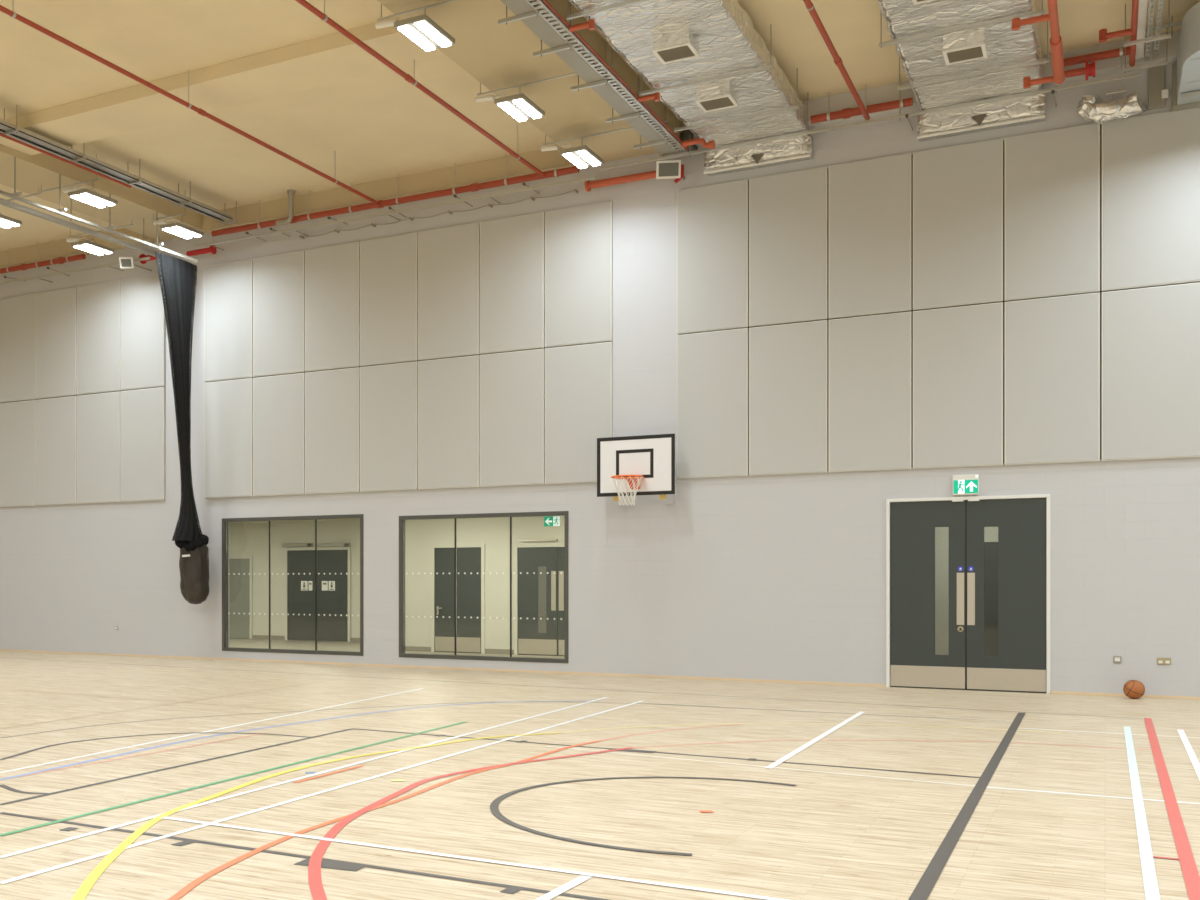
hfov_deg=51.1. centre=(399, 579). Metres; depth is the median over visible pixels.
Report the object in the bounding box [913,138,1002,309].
acoustic panel
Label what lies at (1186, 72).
duct
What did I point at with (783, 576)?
wall
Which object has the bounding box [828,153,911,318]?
acoustic panel
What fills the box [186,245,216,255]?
pipe stub
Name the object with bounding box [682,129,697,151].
junction box
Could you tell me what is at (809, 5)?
pipe
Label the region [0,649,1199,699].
baseboard
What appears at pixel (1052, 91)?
rod
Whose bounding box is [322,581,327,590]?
plate
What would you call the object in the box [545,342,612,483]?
acoustic panel
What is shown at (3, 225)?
diffuser
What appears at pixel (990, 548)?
door
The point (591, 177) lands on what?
support rail
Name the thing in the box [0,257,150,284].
pipe
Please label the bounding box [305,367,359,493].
acoustic panel
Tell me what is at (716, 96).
grille
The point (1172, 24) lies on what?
support rail
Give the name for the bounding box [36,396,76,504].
acoustic panel
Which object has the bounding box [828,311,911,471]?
acoustic panel
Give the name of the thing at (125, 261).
floodlight
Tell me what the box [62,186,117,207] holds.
light
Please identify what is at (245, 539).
wall
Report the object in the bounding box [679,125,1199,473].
trim
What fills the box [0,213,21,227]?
light
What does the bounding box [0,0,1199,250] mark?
ceiling
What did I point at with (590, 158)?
diffuser
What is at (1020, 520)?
door
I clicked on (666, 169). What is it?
floodlight
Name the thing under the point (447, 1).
conduit
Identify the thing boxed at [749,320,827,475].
acoustic panel
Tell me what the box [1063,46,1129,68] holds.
pipe
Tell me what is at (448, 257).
acoustic panel
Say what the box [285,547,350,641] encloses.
door
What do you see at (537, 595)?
door
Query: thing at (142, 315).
acoustic panel
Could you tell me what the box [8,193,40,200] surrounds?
conduit
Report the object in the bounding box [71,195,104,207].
diffuser
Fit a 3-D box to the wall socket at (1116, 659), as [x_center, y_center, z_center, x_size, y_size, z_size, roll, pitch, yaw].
[9.219,1.026,15.809,0.088,0.088,0.019,0,0,30]
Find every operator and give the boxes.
[282,543,312,546]
[317,543,349,546]
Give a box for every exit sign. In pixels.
[544,516,560,526]
[953,474,978,494]
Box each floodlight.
[119,256,151,270]
[656,160,680,178]
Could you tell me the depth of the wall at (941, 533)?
19.43 m
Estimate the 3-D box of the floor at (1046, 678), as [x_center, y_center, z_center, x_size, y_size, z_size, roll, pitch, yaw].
[8.354,1.560,18.069,3.429,0.119,2.600,0,0,30]
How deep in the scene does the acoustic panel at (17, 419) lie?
25.59 m
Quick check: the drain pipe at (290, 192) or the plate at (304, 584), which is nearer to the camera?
the drain pipe at (290, 192)
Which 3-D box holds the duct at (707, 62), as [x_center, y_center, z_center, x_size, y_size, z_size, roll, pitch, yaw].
[2.974,-6.427,14.034,1.697,0.826,9.310,0,0,30]
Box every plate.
[301,581,307,590]
[309,581,311,590]
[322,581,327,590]
[329,581,334,590]
[1148,65,1167,109]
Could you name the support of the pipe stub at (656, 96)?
hanging from the ceiling at (379, 126)
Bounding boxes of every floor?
[0,651,1199,899]
[229,638,564,658]
[891,678,1046,692]
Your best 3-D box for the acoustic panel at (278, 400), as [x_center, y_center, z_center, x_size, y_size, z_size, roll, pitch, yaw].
[-2.199,-2.621,22.334,1.132,2.177,0.049,0,0,30]
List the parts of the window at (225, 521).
pane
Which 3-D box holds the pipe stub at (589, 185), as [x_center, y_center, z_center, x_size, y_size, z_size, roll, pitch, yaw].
[3.436,-6.295,18.951,1.184,0.449,0.187,0,0,30]
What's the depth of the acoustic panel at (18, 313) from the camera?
25.59 m
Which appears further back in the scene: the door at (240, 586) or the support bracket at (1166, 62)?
the door at (240, 586)
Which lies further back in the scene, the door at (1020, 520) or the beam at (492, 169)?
the beam at (492, 169)
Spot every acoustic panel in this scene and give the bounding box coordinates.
[0,293,35,402]
[0,400,36,506]
[36,287,76,398]
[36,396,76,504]
[77,280,120,394]
[77,391,120,503]
[120,274,164,389]
[120,387,164,501]
[204,259,252,381]
[204,378,252,497]
[253,250,304,376]
[253,373,304,495]
[305,242,359,371]
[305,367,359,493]
[360,232,417,365]
[360,361,417,491]
[418,222,479,359]
[418,355,479,489]
[480,212,544,353]
[480,348,544,486]
[545,201,612,347]
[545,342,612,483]
[677,179,748,333]
[677,328,748,478]
[749,166,827,326]
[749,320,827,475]
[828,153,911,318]
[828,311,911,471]
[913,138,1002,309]
[913,302,1002,468]
[1004,123,1099,300]
[1004,292,1099,464]
[1102,107,1199,290]
[1102,282,1199,460]
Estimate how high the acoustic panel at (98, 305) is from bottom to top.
2.175 m
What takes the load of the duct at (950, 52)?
hanging from the ceiling at (379, 126)
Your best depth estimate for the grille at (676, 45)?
14.39 m
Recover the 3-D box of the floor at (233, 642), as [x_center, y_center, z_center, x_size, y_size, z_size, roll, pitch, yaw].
[-1.484,1.560,26.168,19.400,0.119,6.870,0,0,30]
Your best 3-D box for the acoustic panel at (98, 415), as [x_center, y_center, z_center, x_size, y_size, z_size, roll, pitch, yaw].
[-6.004,-2.621,24.514,1.148,2.177,0.049,0,0,30]
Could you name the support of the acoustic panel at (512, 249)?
attached to the wall at (783, 576)
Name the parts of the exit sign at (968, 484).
green panel, white panel, green panel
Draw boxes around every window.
[222,514,362,655]
[399,511,567,662]
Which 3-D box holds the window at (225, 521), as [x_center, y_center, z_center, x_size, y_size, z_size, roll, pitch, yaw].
[-1.959,0.092,22.285,3.104,2.475,0.120,0,0,30]
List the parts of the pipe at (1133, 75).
threaded rod, threaded rod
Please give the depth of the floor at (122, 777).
8.92 m
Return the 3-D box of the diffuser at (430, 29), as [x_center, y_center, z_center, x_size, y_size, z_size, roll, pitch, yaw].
[0.372,-6.103,13.773,0.110,0.018,0.660,0,0,30]
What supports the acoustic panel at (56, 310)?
attached to the wall at (783, 576)
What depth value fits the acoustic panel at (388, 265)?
21.16 m
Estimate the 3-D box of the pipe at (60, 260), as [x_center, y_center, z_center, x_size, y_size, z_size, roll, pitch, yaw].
[-8.046,-6.578,25.313,4.170,0.523,0.130,0,0,30]
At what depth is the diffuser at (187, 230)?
21.56 m
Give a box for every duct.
[566,0,812,175]
[878,0,1049,141]
[1077,89,1146,123]
[1172,2,1199,111]
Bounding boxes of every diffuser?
[0,219,19,226]
[0,223,10,227]
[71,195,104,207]
[74,246,103,254]
[80,193,114,205]
[82,244,111,253]
[163,228,191,238]
[172,226,200,236]
[398,26,434,50]
[415,21,450,46]
[498,102,526,121]
[513,99,540,118]
[563,153,586,168]
[577,151,600,165]
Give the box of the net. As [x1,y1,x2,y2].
[155,252,208,603]
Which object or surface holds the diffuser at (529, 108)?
attached to the light at (519, 107)
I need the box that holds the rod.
[1051,90,1056,106]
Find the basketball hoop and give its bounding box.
[597,434,675,505]
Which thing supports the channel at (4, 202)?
hanging from the ceiling at (379, 126)
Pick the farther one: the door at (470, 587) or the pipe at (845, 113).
the door at (470, 587)
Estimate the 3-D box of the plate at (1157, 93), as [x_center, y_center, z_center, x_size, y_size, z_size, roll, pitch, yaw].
[9.593,-6.235,15.565,0.216,0.530,0.069,0,0,30]
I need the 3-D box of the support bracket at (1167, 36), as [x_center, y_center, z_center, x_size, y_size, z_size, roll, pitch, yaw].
[8.808,-6.580,14.503,0.480,0.520,0.040,0,0,30]
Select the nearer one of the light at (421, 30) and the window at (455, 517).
the light at (421, 30)
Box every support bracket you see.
[1123,0,1170,47]
[1124,28,1168,72]
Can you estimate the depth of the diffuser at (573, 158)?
17.88 m
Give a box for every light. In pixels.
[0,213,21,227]
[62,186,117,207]
[66,237,113,254]
[153,220,203,238]
[375,9,454,50]
[475,93,544,121]
[541,144,603,168]
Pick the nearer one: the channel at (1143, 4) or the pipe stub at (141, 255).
the channel at (1143, 4)
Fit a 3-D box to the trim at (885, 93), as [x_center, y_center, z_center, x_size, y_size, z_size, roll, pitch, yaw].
[7.792,-6.679,16.511,8.098,0.318,0.219,0,0,30]
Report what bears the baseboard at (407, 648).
attached to the wall at (245, 539)
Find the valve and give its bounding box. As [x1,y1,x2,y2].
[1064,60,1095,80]
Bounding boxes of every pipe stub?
[139,254,155,263]
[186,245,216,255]
[569,6,594,31]
[585,170,655,191]
[638,92,659,101]
[674,164,684,182]
[681,138,714,148]
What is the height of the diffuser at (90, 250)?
0.018 m
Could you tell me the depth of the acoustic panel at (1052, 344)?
16.14 m
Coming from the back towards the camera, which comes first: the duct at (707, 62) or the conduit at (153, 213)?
the conduit at (153, 213)
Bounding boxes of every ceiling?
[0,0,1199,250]
[229,518,359,522]
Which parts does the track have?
hanger rod, hanger rod, rail, hanger rod, hanger rod, rail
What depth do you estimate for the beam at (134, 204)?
21.02 m
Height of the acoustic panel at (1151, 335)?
2.177 m
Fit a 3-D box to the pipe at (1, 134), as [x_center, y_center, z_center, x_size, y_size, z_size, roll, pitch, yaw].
[-6.678,-6.400,16.046,0.044,0.043,9.200,0,0,30]
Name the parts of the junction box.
lid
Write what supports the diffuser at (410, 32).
attached to the light at (421, 30)
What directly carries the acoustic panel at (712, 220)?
attached to the wall at (783, 576)
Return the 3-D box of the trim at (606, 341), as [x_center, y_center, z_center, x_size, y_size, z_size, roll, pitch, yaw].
[-0.173,-3.717,21.199,8.007,4.328,0.007,0,0,30]
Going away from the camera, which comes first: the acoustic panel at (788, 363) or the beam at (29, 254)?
the acoustic panel at (788, 363)
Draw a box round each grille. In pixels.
[652,29,699,63]
[695,83,738,112]
[912,0,934,4]
[942,31,987,64]
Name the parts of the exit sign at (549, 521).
green panel, white panel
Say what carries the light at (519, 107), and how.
hanging from the conduit at (611, 65)
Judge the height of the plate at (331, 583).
0.232 m
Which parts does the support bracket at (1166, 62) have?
threaded rod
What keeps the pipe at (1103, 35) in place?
attached to the support bracket at (1166, 62)
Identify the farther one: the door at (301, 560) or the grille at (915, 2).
the door at (301, 560)
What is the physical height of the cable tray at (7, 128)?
0.410 m
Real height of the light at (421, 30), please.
0.326 m
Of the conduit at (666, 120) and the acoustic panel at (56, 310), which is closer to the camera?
the conduit at (666, 120)
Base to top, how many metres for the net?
6.278 m
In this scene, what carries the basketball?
on the floor at (122, 777)
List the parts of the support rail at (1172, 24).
rail, threaded rod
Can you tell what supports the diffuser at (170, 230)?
attached to the light at (176, 228)
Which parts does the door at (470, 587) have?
kick plate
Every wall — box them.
[0,62,1199,696]
[229,516,564,648]
[935,498,1046,677]
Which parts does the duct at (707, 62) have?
threaded rod, threaded rod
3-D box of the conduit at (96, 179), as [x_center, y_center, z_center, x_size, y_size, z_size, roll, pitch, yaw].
[-5.414,-6.628,20.081,1.320,0.423,0.026,0,0,30]
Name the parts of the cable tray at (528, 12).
threaded rod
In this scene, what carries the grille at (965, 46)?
attached to the duct at (950, 52)
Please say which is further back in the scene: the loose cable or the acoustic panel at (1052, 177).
the loose cable
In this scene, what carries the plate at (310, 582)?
attached to the door at (301, 560)
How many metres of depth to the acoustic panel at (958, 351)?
16.70 m
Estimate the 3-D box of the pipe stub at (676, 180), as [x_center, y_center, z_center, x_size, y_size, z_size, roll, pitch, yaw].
[4.229,-6.116,18.593,0.155,0.264,0.148,0,0,30]
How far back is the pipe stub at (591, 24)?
13.97 m
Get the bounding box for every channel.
[0,198,157,256]
[1135,0,1147,58]
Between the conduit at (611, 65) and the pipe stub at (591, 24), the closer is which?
the pipe stub at (591, 24)
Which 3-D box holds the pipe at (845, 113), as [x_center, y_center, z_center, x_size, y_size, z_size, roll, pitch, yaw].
[6.385,-6.635,17.042,1.330,0.410,0.136,0,0,30]
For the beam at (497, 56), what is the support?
attached to the wall at (783, 576)
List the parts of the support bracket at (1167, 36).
threaded rod, threaded rod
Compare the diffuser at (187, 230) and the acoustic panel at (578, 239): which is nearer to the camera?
the acoustic panel at (578, 239)
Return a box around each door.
[229,556,252,638]
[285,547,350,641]
[431,544,484,653]
[514,539,564,655]
[886,494,1049,693]
[984,542,997,656]
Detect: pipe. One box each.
[0,0,380,205]
[0,133,130,187]
[0,237,85,273]
[211,144,578,236]
[276,189,294,225]
[295,0,544,176]
[803,0,869,119]
[810,85,912,123]
[1011,0,1065,88]
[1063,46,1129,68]
[1099,0,1138,66]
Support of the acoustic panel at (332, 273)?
attached to the wall at (783, 576)
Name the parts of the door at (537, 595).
kick plate, vision panel, push plate, push plate, kick plate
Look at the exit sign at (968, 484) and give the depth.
16.65 m
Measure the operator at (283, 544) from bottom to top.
0.094 m
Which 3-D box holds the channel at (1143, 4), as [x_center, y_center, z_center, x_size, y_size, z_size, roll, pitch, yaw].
[6.311,-6.600,10.249,0.090,0.080,12.060,0,0,30]
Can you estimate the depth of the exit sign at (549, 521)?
19.87 m
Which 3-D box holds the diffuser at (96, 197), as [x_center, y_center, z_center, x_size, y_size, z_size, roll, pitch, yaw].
[-4.854,-6.103,19.760,0.110,0.018,0.660,0,0,30]
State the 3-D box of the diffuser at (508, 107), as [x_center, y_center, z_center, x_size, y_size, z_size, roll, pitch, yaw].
[1.471,-6.103,16.060,0.110,0.018,0.660,0,0,30]
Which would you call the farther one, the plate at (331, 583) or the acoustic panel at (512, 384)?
the plate at (331, 583)
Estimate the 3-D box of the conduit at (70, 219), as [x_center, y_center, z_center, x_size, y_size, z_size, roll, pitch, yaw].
[-5.515,-6.628,22.663,1.620,0.423,0.026,0,0,30]
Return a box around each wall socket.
[1113,656,1120,662]
[1157,657,1170,664]
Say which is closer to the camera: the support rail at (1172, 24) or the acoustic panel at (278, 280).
the support rail at (1172, 24)
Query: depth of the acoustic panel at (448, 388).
20.58 m
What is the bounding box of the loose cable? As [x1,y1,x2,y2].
[299,189,578,238]
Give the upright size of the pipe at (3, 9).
0.517 m
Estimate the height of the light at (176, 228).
0.326 m
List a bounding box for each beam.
[0,17,445,155]
[0,144,206,240]
[0,228,159,268]
[202,146,574,232]
[377,0,681,161]
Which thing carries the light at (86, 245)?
hanging from the conduit at (70, 219)
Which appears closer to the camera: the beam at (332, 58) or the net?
the beam at (332, 58)
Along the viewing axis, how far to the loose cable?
20.55 m
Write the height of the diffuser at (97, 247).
0.018 m
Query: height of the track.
0.656 m
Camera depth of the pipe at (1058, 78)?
14.13 m
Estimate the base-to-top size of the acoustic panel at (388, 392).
2.177 m
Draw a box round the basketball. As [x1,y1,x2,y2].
[1123,680,1144,698]
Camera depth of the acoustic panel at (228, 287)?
22.87 m
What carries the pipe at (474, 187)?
hanging from the ceiling at (379, 126)
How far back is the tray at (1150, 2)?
14.46 m
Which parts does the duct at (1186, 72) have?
access panel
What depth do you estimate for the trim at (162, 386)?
24.72 m
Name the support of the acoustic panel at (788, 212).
attached to the wall at (783, 576)
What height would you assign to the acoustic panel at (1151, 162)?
2.175 m
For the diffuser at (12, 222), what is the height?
0.018 m
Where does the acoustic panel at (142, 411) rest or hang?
attached to the wall at (783, 576)
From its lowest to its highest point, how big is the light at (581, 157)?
0.326 m
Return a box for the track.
[0,157,197,262]
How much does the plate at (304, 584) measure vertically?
0.235 m
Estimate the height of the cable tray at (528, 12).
0.590 m
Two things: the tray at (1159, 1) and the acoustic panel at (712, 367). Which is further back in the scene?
the acoustic panel at (712, 367)
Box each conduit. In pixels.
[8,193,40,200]
[39,154,98,192]
[68,219,134,236]
[151,213,187,220]
[377,0,456,20]
[477,47,615,95]
[542,120,669,145]
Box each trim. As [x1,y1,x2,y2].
[4,386,163,402]
[206,341,610,382]
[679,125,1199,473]
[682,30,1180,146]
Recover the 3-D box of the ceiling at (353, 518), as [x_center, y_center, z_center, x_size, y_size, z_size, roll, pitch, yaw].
[-1.484,-1.500,26.168,19.400,0.100,6.868,0,0,30]
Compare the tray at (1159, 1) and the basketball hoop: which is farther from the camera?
the basketball hoop
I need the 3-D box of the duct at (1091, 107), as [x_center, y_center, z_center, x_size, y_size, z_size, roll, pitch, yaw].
[9.073,-6.012,15.675,0.785,0.378,0.418,0,0,30]
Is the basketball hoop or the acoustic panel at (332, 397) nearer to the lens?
the basketball hoop
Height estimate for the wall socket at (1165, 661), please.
0.088 m
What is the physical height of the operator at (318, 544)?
0.094 m
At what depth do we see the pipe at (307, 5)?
15.67 m
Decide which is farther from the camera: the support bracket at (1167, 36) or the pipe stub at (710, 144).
the pipe stub at (710, 144)
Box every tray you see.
[0,105,236,224]
[498,0,688,155]
[1145,0,1154,61]
[1153,0,1162,60]
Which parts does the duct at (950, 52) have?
threaded rod, threaded rod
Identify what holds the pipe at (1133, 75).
hanging from the ceiling at (379, 126)
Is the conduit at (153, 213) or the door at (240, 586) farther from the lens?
the door at (240, 586)
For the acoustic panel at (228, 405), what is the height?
2.177 m
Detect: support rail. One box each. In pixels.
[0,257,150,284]
[194,176,595,250]
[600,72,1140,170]
[1146,15,1181,37]
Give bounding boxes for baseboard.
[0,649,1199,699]
[239,635,554,655]

